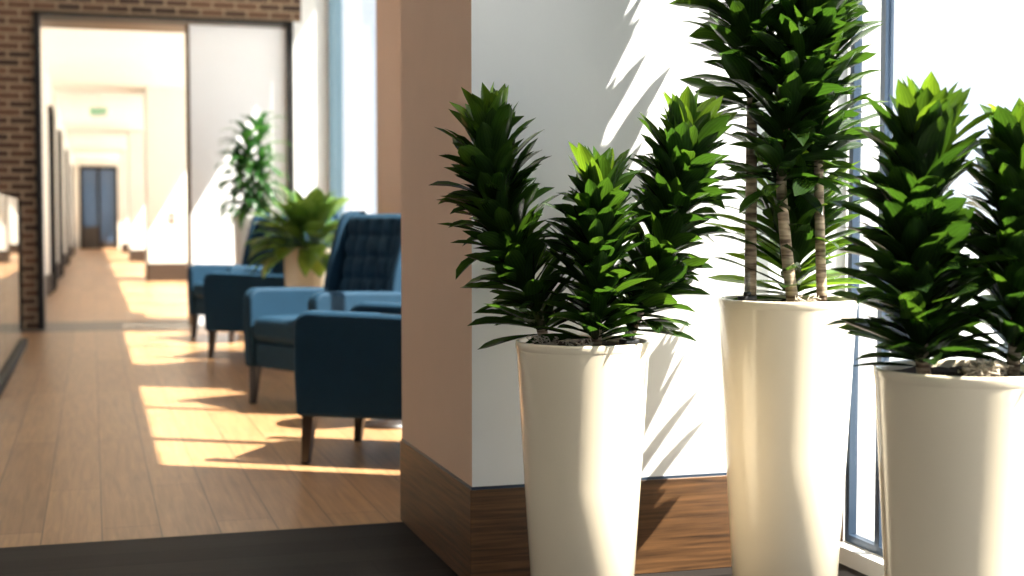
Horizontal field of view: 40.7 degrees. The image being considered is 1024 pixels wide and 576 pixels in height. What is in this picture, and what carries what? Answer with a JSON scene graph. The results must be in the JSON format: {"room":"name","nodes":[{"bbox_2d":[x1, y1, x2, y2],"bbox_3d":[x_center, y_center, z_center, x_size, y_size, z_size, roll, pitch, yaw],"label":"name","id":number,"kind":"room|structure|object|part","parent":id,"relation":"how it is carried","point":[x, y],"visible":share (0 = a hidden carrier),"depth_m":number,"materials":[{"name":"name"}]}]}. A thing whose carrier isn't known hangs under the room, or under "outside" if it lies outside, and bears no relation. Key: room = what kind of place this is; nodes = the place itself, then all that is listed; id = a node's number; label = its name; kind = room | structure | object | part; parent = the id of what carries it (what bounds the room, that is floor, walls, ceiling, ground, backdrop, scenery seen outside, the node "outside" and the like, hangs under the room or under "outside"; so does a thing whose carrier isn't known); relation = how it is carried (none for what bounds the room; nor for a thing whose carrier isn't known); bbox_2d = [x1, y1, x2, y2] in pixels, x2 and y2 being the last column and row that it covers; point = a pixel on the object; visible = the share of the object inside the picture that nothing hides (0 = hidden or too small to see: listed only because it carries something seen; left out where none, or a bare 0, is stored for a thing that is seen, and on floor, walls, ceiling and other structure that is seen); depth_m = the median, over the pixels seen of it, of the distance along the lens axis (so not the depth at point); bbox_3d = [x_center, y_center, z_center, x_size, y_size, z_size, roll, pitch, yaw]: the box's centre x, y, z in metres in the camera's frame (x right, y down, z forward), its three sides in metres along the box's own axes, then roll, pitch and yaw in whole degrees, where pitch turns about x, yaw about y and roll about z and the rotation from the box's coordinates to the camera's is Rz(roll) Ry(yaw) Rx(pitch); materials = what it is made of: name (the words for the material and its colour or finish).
{"room":"lobby","nodes":[
{"label":"lobby","id":0,"kind":"room"},
{"bbox_2d":[41,52,74,275],"bbox_3d":[-10.326,-2.138,31.652,0.180,3.200,39.300,-1,3,-17],"label":"wall","id":1,"kind":"structure","parent":0,"point":[50,94],"depth_m":22.20,"materials":[{"name":"beige paint"}]},
{"bbox_2d":[48,105,56,291],"bbox_3d":[-6.657,-1.279,19.939,0.095,2.620,1.060,-1,3,-17],"label":"door","id":2,"kind":"structure","parent":1,"relation":"in","point":[51,132],"depth_m":19.46,"materials":[{"name":"black metal"}]},
{"bbox_2d":[57,130,63,276],"bbox_3d":[-8.227,-1.529,25.100,0.095,2.620,1.060,-1,3,-17],"label":"door","id":3,"kind":"structure","parent":1,"relation":"in","point":[59,133],"depth_m":24.61,"materials":[{"name":"black metal"}]},
{"bbox_2d":[45,241,75,298],"bbox_3d":[-10.269,-0.683,31.792,0.070,0.280,39.200,-1,3,-17],"label":"baseboard","id":4,"kind":"structure","parent":1,"relation":"attached to","point":[46,276],"depth_m":18.62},
{"bbox_2d":[65,149,69,264],"bbox_3d":[-10.262,-1.854,31.789,0.095,2.620,1.060,-1,3,-17],"label":"door","id":5,"kind":"structure","parent":1,"relation":"in","point":[66,150],"depth_m":31.31,"materials":[{"name":"black metal"}]},
{"bbox_2d":[71,165,74,255],"bbox_3d":[-12.879,-2.272,40.391,0.095,2.620,1.060,-1,3,-17],"label":"door","id":6,"kind":"structure","parent":1,"relation":"in","point":[72,183],"depth_m":39.90,"materials":[{"name":"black metal"}]},
{"bbox_2d":[41,20,184,32],"bbox_3d":[-3.347,-2.869,13.612,2.980,0.590,0.770,-1,3,-17],"label":"trim","id":7,"kind":"structure","parent":1,"relation":"attached to","point":[44,23],"depth_m":13.57,"materials":[{"name":"brown metal"}]},
{"bbox_2d":[74,159,120,248],"bbox_3d":[-14.332,-3.029,50.009,3.200,3.200,0.200,-1,3,-17],"label":"wall","id":8,"kind":"structure","parent":0,"point":[77,163],"depth_m":49.58,"materials":[{"name":"beige paint"}]},
{"bbox_2d":[79,166,118,248],"bbox_3d":[-14.901,-2.908,49.789,1.320,2.980,0.200,-1,3,-17],"label":"door","id":9,"kind":"structure","parent":8,"relation":"in","point":[98,185],"depth_m":49.73,"materials":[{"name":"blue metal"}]},
{"bbox_3d":[-14.887,-1.817,49.795,1.120,0.800,0.040,-1,3,-17],"label":"kick plate","id":10,"kind":"part","parent":9,"relation":"part of","materials":[{"name":"brown wood"}]},
{"bbox_2d":[41,27,184,159],"bbox_3d":[-9.079,-3.874,32.365,3.030,0.200,38.500,-1,3,-17],"label":"ceiling","id":11,"kind":"structure","parent":0,"point":[117,65],"depth_m":21.18,"materials":[{"name":"paint"}]},
{"bbox_2d":[90,93,106,116],"bbox_3d":[-7.138,-3.160,23.831,0.283,0.400,0.041,-1,3,-17],"label":"exit sign","id":12,"kind":"object","parent":11,"relation":"hanging from","point":[98,111],"visible":1,"depth_m":23.82,"materials":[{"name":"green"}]},
{"bbox_2d":[45,249,187,322],"bbox_3d":[-8.873,-0.516,32.486,3.300,0.120,38.700,-1,3,-17],"label":"floor","id":13,"kind":"structure","parent":0,"point":[97,285],"depth_m":19.05,"materials":[{"name":"brown wood"}]},
{"bbox_2d":[120,151,128,242],"bbox_3d":[-11.663,-2.889,44.026,1.570,2.900,1.200,-1,3,-17],"label":"pier","id":14,"kind":"object","parent":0,"point":[123,154],"visible":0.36,"depth_m":43.26,"materials":[{"name":"beige paint"}]},
{"bbox_2d":[121,243,128,252],"bbox_3d":[-11.668,-1.291,44.103,1.580,0.300,1.220,-1,3,-17],"label":"baseboard","id":15,"kind":"structure","parent":14,"relation":"attached to","point":[124,246],"depth_m":43.33,"materials":[{"name":"brown wood"}]},
{"bbox_2d":[127,131,145,249],"bbox_3d":[-8.756,-2.425,34.470,1.570,2.900,1.200,-1,3,-17],"label":"pier","id":16,"kind":"object","parent":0,"point":[136,168],"visible":0.36,"depth_m":33.73,"materials":[{"name":"beige paint"}]},
{"bbox_2d":[129,249,145,261],"bbox_3d":[-8.761,-0.827,34.546,1.580,0.300,1.220,-1,3,-17],"label":"baseboard","id":17,"kind":"structure","parent":16,"relation":"attached to","point":[134,255],"depth_m":33.79,"materials":[{"name":"brown wood"}]},
{"bbox_2d":[0,0,300,329],"bbox_3d":[-5.398,-1.356,12.470,6.950,3.500,0.300,-1,3,-17],"label":"brick wall","id":18,"kind":"structure","parent":0,"point":[17,115],"depth_m":12.62,"materials":[{"name":"brown brick"}]},
{"bbox_2d":[24,320,204,331],"bbox_3d":[-5.131,0.439,12.796,7.600,0.121,1.200,-1,3,-17],"label":"trim","id":19,"kind":"structure","parent":18,"relation":"attached to","point":[151,324],"depth_m":13.08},
{"bbox_2d":[33,11,293,329],"bbox_3d":[-3.279,-1.093,13.128,2.360,2.910,0.360,-1,3,-17],"label":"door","id":20,"kind":"structure","parent":18,"relation":"in","point":[234,68],"depth_m":13.15,"materials":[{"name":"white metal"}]},
{"bbox_3d":[-2.621,-1.074,13.251,0.910,2.840,0.050,-1,3,-17],"label":"sliding panel","id":21,"kind":"part","parent":20,"relation":"part of","materials":[{"name":"clear glass"}]},
{"bbox_2d":[144,87,186,262],"bbox_3d":[-5.442,-1.896,23.575,1.570,2.900,1.200,-1,3,-17],"label":"wall","id":22,"kind":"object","parent":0,"point":[164,108],"visible":0.36,"depth_m":22.87,"materials":[{"name":"beige paint"}]},
{"bbox_2d":[145,261,187,280],"bbox_3d":[-5.447,-0.297,23.651,1.580,0.300,1.220,-1,3,-17],"label":"baseboard","id":23,"kind":"structure","parent":22,"relation":"attached to","point":[153,271],"depth_m":22.94,"materials":[{"name":"brown wood"}]},
{"bbox_2d":[169,213,174,222],"bbox_3d":[-5.642,-1.163,22.910,0.100,0.160,0.019,-1,3,-17],"label":"light switch","id":24,"kind":"object","parent":22,"relation":"attached to","point":[171,215],"visible":1,"depth_m":22.90,"materials":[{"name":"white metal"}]},
{"bbox_2d":[293,0,328,197],"bbox_3d":[-1.954,-1.407,13.516,0.410,3.500,0.300,-1,3,-17],"label":"wall","id":25,"kind":"structure","parent":0,"point":[310,35],"depth_m":13.34,"materials":[{"name":"white paint"}]},
{"bbox_2d":[328,0,342,218],"bbox_3d":[-1.073,-1.254,11.191,0.100,3.420,4.630,-1,3,-17],"label":"window","id":26,"kind":"structure","parent":25,"relation":"in","point":[334,6],"depth_m":13.11,"materials":[{"name":"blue glass"}]},
{"bbox_3d":[-1.064,-1.284,11.192,0.080,3.360,4.630,-1,3,-17],"label":"frame","id":27,"kind":"part","parent":26,"relation":"part of","materials":[{"name":"grey metal"}]},
{"bbox_2d":[376,0,400,213],"bbox_3d":[-0.470,-1.298,8.427,0.530,3.225,1.000,-1,3,-17],"label":"wall pier","id":28,"kind":"object","parent":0,"point":[388,59],"visible":0.11,"depth_m":8.47,"materials":[{"name":"white paint"}]},
{"bbox_2d":[0,328,866,575],"bbox_3d":[-2.674,0.832,4.720,7.600,0.120,15.700,-1,3,-17],"label":"floor","id":29,"kind":"structure","parent":0,"point":[115,434],"depth_m":5.47,"materials":[{"name":"brown wood"}]},
{"bbox_2d":[0,194,27,395],"bbox_3d":[-2.910,0.042,7.697,0.070,1.170,7.200,-1,3,-17],"label":"reception counter","id":30,"kind":"object","parent":29,"relation":"on","point":[13,343],"visible":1,"depth_m":9.40,"materials":[{"name":"clear glass"}]},
{"bbox_3d":[-2.903,0.028,7.673,0.016,1.140,2.410,-1,3,-17],"label":"glass panel","id":31,"kind":"part","parent":30,"relation":"part of","materials":[{"name":"clear glass"}]},
{"bbox_3d":[-3.608,-0.085,9.990,0.016,1.140,2.400,-1,3,-17],"label":"glass panel","id":32,"kind":"part","parent":30,"relation":"part of","materials":[{"name":"clear glass"}]},
{"bbox_2d":[187,214,285,342],"bbox_3d":[-2.238,-0.099,11.734,0.804,1.060,0.700,-3,4,-43],"label":"armchair","id":33,"kind":"object","parent":29,"relation":"on","point":[196,273],"visible":0.14,"depth_m":11.72,"materials":[{"name":"teal fabric"}]},
{"bbox_3d":[-2.697,0.325,11.738,0.061,0.212,0.052,-3,4,-43],"label":"leg","id":34,"kind":"part","parent":33,"relation":"part of","materials":[{"name":"brown wood"}]},
{"bbox_2d":[194,282,203,298],"bbox_3d":[-2.276,0.016,11.704,0.700,0.138,0.510,-3,4,-43],"label":"seat cushion","id":35,"kind":"object","parent":33,"relation":"on","point":[198,286],"depth_m":11.58,"materials":[{"name":"teal fabric"}]},
{"bbox_3d":[-2.243,0.156,11.742,0.730,0.140,0.524,-3,4,-43],"label":"seat frame","id":36,"kind":"part","parent":33,"relation":"part of","materials":[{"name":"teal fabric"}]},
{"bbox_3d":[-2.451,0.002,11.961,0.785,0.435,0.085,-3,4,-43],"label":"armrest","id":37,"kind":"part","parent":33,"relation":"part of","materials":[{"name":"teal fabric"}]},
{"bbox_3d":[-2.288,0.346,11.299,0.061,0.212,0.052,-3,4,-43],"label":"leg","id":38,"kind":"part","parent":33,"relation":"part of","materials":[{"name":"brown wood"}]},
{"bbox_3d":[-2.032,0.024,11.512,0.785,0.435,0.085,-3,4,-43],"label":"armrest","id":39,"kind":"part","parent":33,"relation":"part of","materials":[{"name":"teal fabric"}]},
{"bbox_3d":[-2.038,-0.318,11.910,0.245,0.600,0.540,-3,4,-43],"label":"backrest","id":40,"kind":"part","parent":33,"relation":"part of","materials":[{"name":"teal fabric"}]},
{"bbox_2d":[232,216,253,263],"bbox_3d":[-2.359,-0.127,12.502,0.331,1.041,0.331,-1,3,-17],"label":"planter","id":41,"kind":"object","parent":29,"relation":"on","point":[239,235],"visible":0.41,"depth_m":12.35,"materials":[{"name":"ceramic"}]},
{"bbox_2d":[213,111,291,228],"bbox_3d":[-2.347,-1.064,12.475,0.737,1.085,0.759,-1,3,-17],"label":"plant","id":42,"kind":"object","parent":41,"relation":"in","point":[252,197],"visible":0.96,"depth_m":12.37,"materials":[{"name":"green plant"}]},
{"bbox_2d":[203,213,339,358],"bbox_3d":[-1.764,-0.025,10.205,0.804,1.060,0.700,1,3,15],"label":"armchair","id":43,"kind":"object","parent":29,"relation":"on","point":[223,292],"visible":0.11,"depth_m":9.92,"materials":[{"name":"teal fabric"}]},
{"bbox_3d":[-2.176,0.408,10.023,0.061,0.212,0.052,1,3,15],"label":"leg","id":44,"kind":"part","parent":43,"relation":"part of","materials":[{"name":"brown wood"}]},
{"bbox_3d":[-1.846,0.102,9.915,0.785,0.435,0.085,1,3,15],"label":"armrest","id":45,"kind":"part","parent":43,"relation":"part of","materials":[{"name":"teal fabric"}]},
{"bbox_3d":[-1.691,0.073,10.509,0.785,0.435,0.085,1,3,15],"label":"armrest","id":46,"kind":"part","parent":43,"relation":"part of","materials":[{"name":"teal fabric"}]},
{"bbox_3d":[-1.500,-0.231,10.126,0.245,0.600,0.540,1,3,15],"label":"backrest","id":47,"kind":"part","parent":43,"relation":"part of","materials":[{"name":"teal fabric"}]},
{"bbox_2d":[283,248,330,286],"bbox_3d":[-1.383,0.134,9.401,0.351,0.821,0.351,-1,3,-17],"label":"planter","id":48,"kind":"object","parent":29,"relation":"on","point":[293,275],"visible":0.22,"depth_m":9.24,"materials":[{"name":"ceramic"}]},
{"bbox_2d":[244,185,351,277],"bbox_3d":[-1.400,-0.377,9.380,0.917,0.654,0.857,0,3,9],"label":"leafy plant","id":49,"kind":"object","parent":48,"relation":"in","point":[309,214],"visible":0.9,"depth_m":9.20,"materials":[{"name":"green plant"}]},
{"bbox_2d":[243,211,400,403],"bbox_3d":[-0.952,0.103,7.573,0.804,1.060,0.700,-3,4,-43],"label":"armchair","id":50,"kind":"object","parent":29,"relation":"on","point":[364,263],"visible":0.62,"depth_m":7.58,"materials":[{"name":"teal fabric"}]},
{"bbox_3d":[-1.410,0.527,7.577,0.061,0.212,0.052,-3,4,-43],"label":"leg","id":51,"kind":"part","parent":50,"relation":"part of","materials":[{"name":"brown wood"}]},
{"bbox_3d":[-0.957,0.358,7.581,0.730,0.140,0.524,-3,4,-43],"label":"seat frame","id":52,"kind":"part","parent":50,"relation":"part of","materials":[{"name":"teal fabric"}]},
{"bbox_2d":[254,314,299,344],"bbox_3d":[-0.990,0.218,7.543,0.700,0.138,0.510,-3,4,-43],"label":"seat cushion","id":53,"kind":"object","parent":50,"relation":"on","point":[269,329],"depth_m":7.36,"materials":[{"name":"teal fabric"}]},
{"bbox_3d":[-1.164,0.204,7.800,0.785,0.435,0.085,-3,4,-43],"label":"armrest","id":54,"kind":"part","parent":50,"relation":"part of","materials":[{"name":"teal fabric"}]},
{"bbox_3d":[-0.745,0.226,7.351,0.785,0.435,0.085,-3,4,-43],"label":"armrest","id":55,"kind":"part","parent":50,"relation":"part of","materials":[{"name":"teal fabric"}]},
{"bbox_3d":[-0.752,-0.116,7.749,0.245,0.600,0.540,-3,4,-43],"label":"backrest","id":56,"kind":"part","parent":50,"relation":"part of","materials":[{"name":"teal fabric"}]},
{"bbox_2d":[294,301,401,463],"bbox_3d":[-0.425,0.185,5.872,0.804,1.060,0.700,1,3,15],"label":"armchair","id":57,"kind":"object","parent":29,"relation":"on","point":[348,364],"visible":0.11,"depth_m":5.59,"materials":[{"name":"teal fabric"}]},
{"bbox_3d":[-0.837,0.619,5.690,0.061,0.212,0.052,1,3,15],"label":"leg","id":58,"kind":"part","parent":57,"relation":"part of","materials":[{"name":"brown wood"}]},
{"bbox_3d":[-0.507,0.312,5.581,0.785,0.435,0.085,1,3,15],"label":"armrest","id":59,"kind":"part","parent":57,"relation":"part of","materials":[{"name":"teal fabric"}]},
{"bbox_3d":[-0.686,0.591,6.270,0.061,0.212,0.052,1,3,15],"label":"leg","id":60,"kind":"part","parent":57,"relation":"part of","materials":[{"name":"brown wood"}]},
{"bbox_3d":[-0.352,0.283,6.176,0.785,0.435,0.085,1,3,15],"label":"armrest","id":61,"kind":"part","parent":57,"relation":"part of","materials":[{"name":"teal fabric"}]},
{"bbox_2d":[364,419,401,429],"bbox_3d":[-0.604,0.415,6.763,0.444,0.515,0.444,-1,3,-17],"label":"side table","id":62,"kind":"object","parent":29,"relation":"on","point":[385,424],"visible":0.09,"depth_m":6.68,"materials":[{"name":"silver metal"}]},
{"bbox_2d":[515,335,650,575],"bbox_3d":[0.175,0.481,3.425,0.333,0.706,0.333,-1,3,-17],"label":"planter","id":63,"kind":"object","parent":29,"relation":"on","point":[583,408],"visible":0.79,"depth_m":3.30,"materials":[{"name":"ceramic"}]},
{"bbox_2d":[430,82,590,349],"bbox_3d":[0.000,-0.170,3.387,0.404,0.674,0.322,-1,3,-17],"label":"dracaena","id":64,"kind":"object","parent":63,"relation":"on","point":[498,200],"visible":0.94,"depth_m":3.34,"materials":[{"name":"green plant"}]},
{"bbox_2d":[526,335,559,345],"bbox_3d":[0.077,0.132,3.355,0.081,0.034,0.087,-1,3,-17],"label":"clump","id":65,"kind":"object","parent":63,"relation":"on","point":[532,336],"visible":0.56,"depth_m":3.33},
{"bbox_2d":[562,338,593,345],"bbox_3d":[0.166,0.137,3.305,0.071,0.030,0.071,-2,3,-36],"label":"clump","id":66,"kind":"object","parent":63,"relation":"on","point":[572,340],"visible":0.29,"depth_m":3.30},
{"bbox_2d":[526,141,655,345],"bbox_3d":[0.197,-0.093,3.336,0.319,0.520,0.348,-1,3,-17],"label":"dracaena","id":67,"kind":"object","parent":63,"relation":"on","point":[596,229],"visible":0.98,"depth_m":3.28,"materials":[{"name":"green plant"}]},
{"bbox_2d":[619,336,639,344],"bbox_3d":[0.283,0.124,3.325,0.044,0.054,0.030,-2,3,-34],"label":"gauge","id":68,"kind":"object","parent":63,"relation":"on","point":[629,340],"visible":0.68,"depth_m":3.31,"materials":[{"name":"black plastic"}]},
{"bbox_2d":[609,86,746,341],"bbox_3d":[0.378,-0.164,3.426,0.384,0.662,0.334,-1,3,-17],"label":"dracaena","id":69,"kind":"object","parent":63,"relation":"on","point":[681,170],"visible":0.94,"depth_m":3.37,"materials":[{"name":"green plant"}]},
{"bbox_2d":[717,294,857,575],"bbox_3d":[0.711,0.426,3.585,0.357,0.801,0.357,-1,3,-17],"label":"planter","id":70,"kind":"object","parent":29,"relation":"on","point":[787,374],"visible":0.87,"depth_m":3.45,"materials":[{"name":"ceramic"}]},
{"bbox_2d":[737,284,756,300],"bbox_3d":[0.596,0.003,3.495,0.044,0.089,0.030,-2,3,-34],"label":"gauge","id":71,"kind":"object","parent":70,"relation":"on","point":[747,296],"visible":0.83,"depth_m":3.49,"materials":[{"name":"black plastic"}]},
{"bbox_2d":[669,0,828,295],"bbox_3d":[0.609,-0.768,3.595,0.423,1.652,0.487,-1,3,-17],"label":"dracaena","id":72,"kind":"object","parent":70,"relation":"on","point":[740,15],"visible":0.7,"depth_m":3.55,"materials":[{"name":"green plant"}]},
{"bbox_2d":[702,150,882,305],"bbox_3d":[0.731,-0.174,3.636,0.481,0.461,0.428,-1,3,-17],"label":"dracaena","id":73,"kind":"object","parent":70,"relation":"on","point":[801,213],"visible":0.62,"depth_m":3.59,"materials":[{"name":"green plant"}]},
{"bbox_2d":[722,0,873,301],"bbox_3d":[0.710,-0.400,3.487,0.389,0.932,0.363,-1,3,-17],"label":"dracaena","id":74,"kind":"object","parent":70,"relation":"on","point":[782,106],"visible":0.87,"depth_m":3.43,"materials":[{"name":"green plant"}]},
{"bbox_2d":[794,295,820,301],"bbox_3d":[0.740,0.034,3.455,0.073,0.030,0.066,-1,3,-17],"label":"clump","id":75,"kind":"object","parent":70,"relation":"on","point":[799,299],"visible":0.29,"depth_m":3.45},
{"bbox_2d":[746,0,888,301],"bbox_3d":[0.786,-0.428,3.518,0.344,0.982,0.373,-1,3,-17],"label":"dracaena","id":76,"kind":"object","parent":70,"relation":"on","point":[840,119],"visible":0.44,"depth_m":3.46,"materials":[{"name":"green plant"}]},
{"bbox_2d":[873,359,1023,575],"bbox_3d":[0.856,0.511,2.629,0.333,0.723,0.333,-1,3,-17],"label":"planter","id":77,"kind":"object","parent":29,"relation":"on","point":[951,444],"visible":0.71,"depth_m":2.49,"materials":[{"name":"ceramic"}]},
{"bbox_2d":[824,71,1015,374],"bbox_3d":[0.754,-0.106,2.587,0.346,0.586,0.345,-1,3,-17],"label":"dracaena","id":78,"kind":"object","parent":77,"relation":"on","point":[920,237],"visible":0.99,"depth_m":2.53,"materials":[{"name":"green plant"}]},
{"bbox_2d":[934,97,1023,374],"bbox_3d":[0.946,-0.089,2.587,0.341,0.551,0.342,-1,3,-17],"label":"dracaena","id":79,"kind":"object","parent":77,"relation":"on","point":[1000,175],"visible":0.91,"depth_m":2.55,"materials":[{"name":"green plant"}]},
{"bbox_2d":[957,358,1013,376],"bbox_3d":[0.870,0.152,2.540,0.100,0.039,0.093,-1,3,-17],"label":"clump","id":80,"kind":"object","parent":77,"relation":"on","point":[981,370],"visible":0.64,"depth_m":2.53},
{"bbox_2d":[400,0,847,486],"bbox_3d":[0.307,-1.096,4.273,1.140,3.225,0.890,-1,3,-17],"label":"wall pillar","id":81,"kind":"structure","parent":0,"point":[585,71],"depth_m":3.88,"materials":[{"name":"white paint"}]},
{"bbox_2d":[401,438,725,489],"bbox_3d":[0.306,0.518,4.351,1.142,0.009,0.894,-1,3,-17],"label":"trim","id":82,"kind":"structure","parent":81,"relation":"attached to","point":[402,439],"depth_m":3.93,"materials":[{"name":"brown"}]},
{"bbox_2d":[400,440,843,575],"bbox_3d":[0.304,0.655,4.357,1.146,0.268,0.902,-1,3,-17],"label":"baseboard","id":83,"kind":"structure","parent":81,"relation":"attached to","point":[683,523],"depth_m":3.93,"materials":[{"name":"brown wood"}]},
{"bbox_2d":[843,0,880,540],"bbox_3d":[0.593,-1.107,5.777,0.360,3.650,16.000,-1,3,-17],"label":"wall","id":84,"kind":"structure","parent":0,"point":[870,82],"depth_m":4.12,"materials":[{"name":"white paint"}]},
{"bbox_2d":[839,0,893,575],"bbox_3d":[1.568,-0.594,2.122,0.090,2.980,4.000,-1,3,-17],"label":"window","id":85,"kind":"structure","parent":84,"relation":"in","point":[864,555],"depth_m":4.01,"materials":[{"name":"grey metal"}]},
{"bbox_3d":[1.568,0.870,2.193,0.090,0.050,4.000,-1,3,-17],"label":"sill","id":86,"kind":"part","parent":85,"relation":"part of","materials":[{"name":"white paint"}]},
{"bbox_3d":[1.583,-0.619,2.126,0.026,2.930,4.000,-1,3,-17],"label":"frame","id":87,"kind":"part","parent":85,"relation":"part of","materials":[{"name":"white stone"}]},
{"label":"outside","id":88,"kind":"structure","parent":0,"visible":0},
{"bbox_2d":[889,248,1021,361],"bbox_3d":[22.681,-0.378,33.040,57.400,0.150,130.000,-1,3,-17],"label":"ground","id":89,"kind":"structure","parent":88,"point":[981,326],"depth_m":14.12,"materials":[{"name":"white"}]}
]}

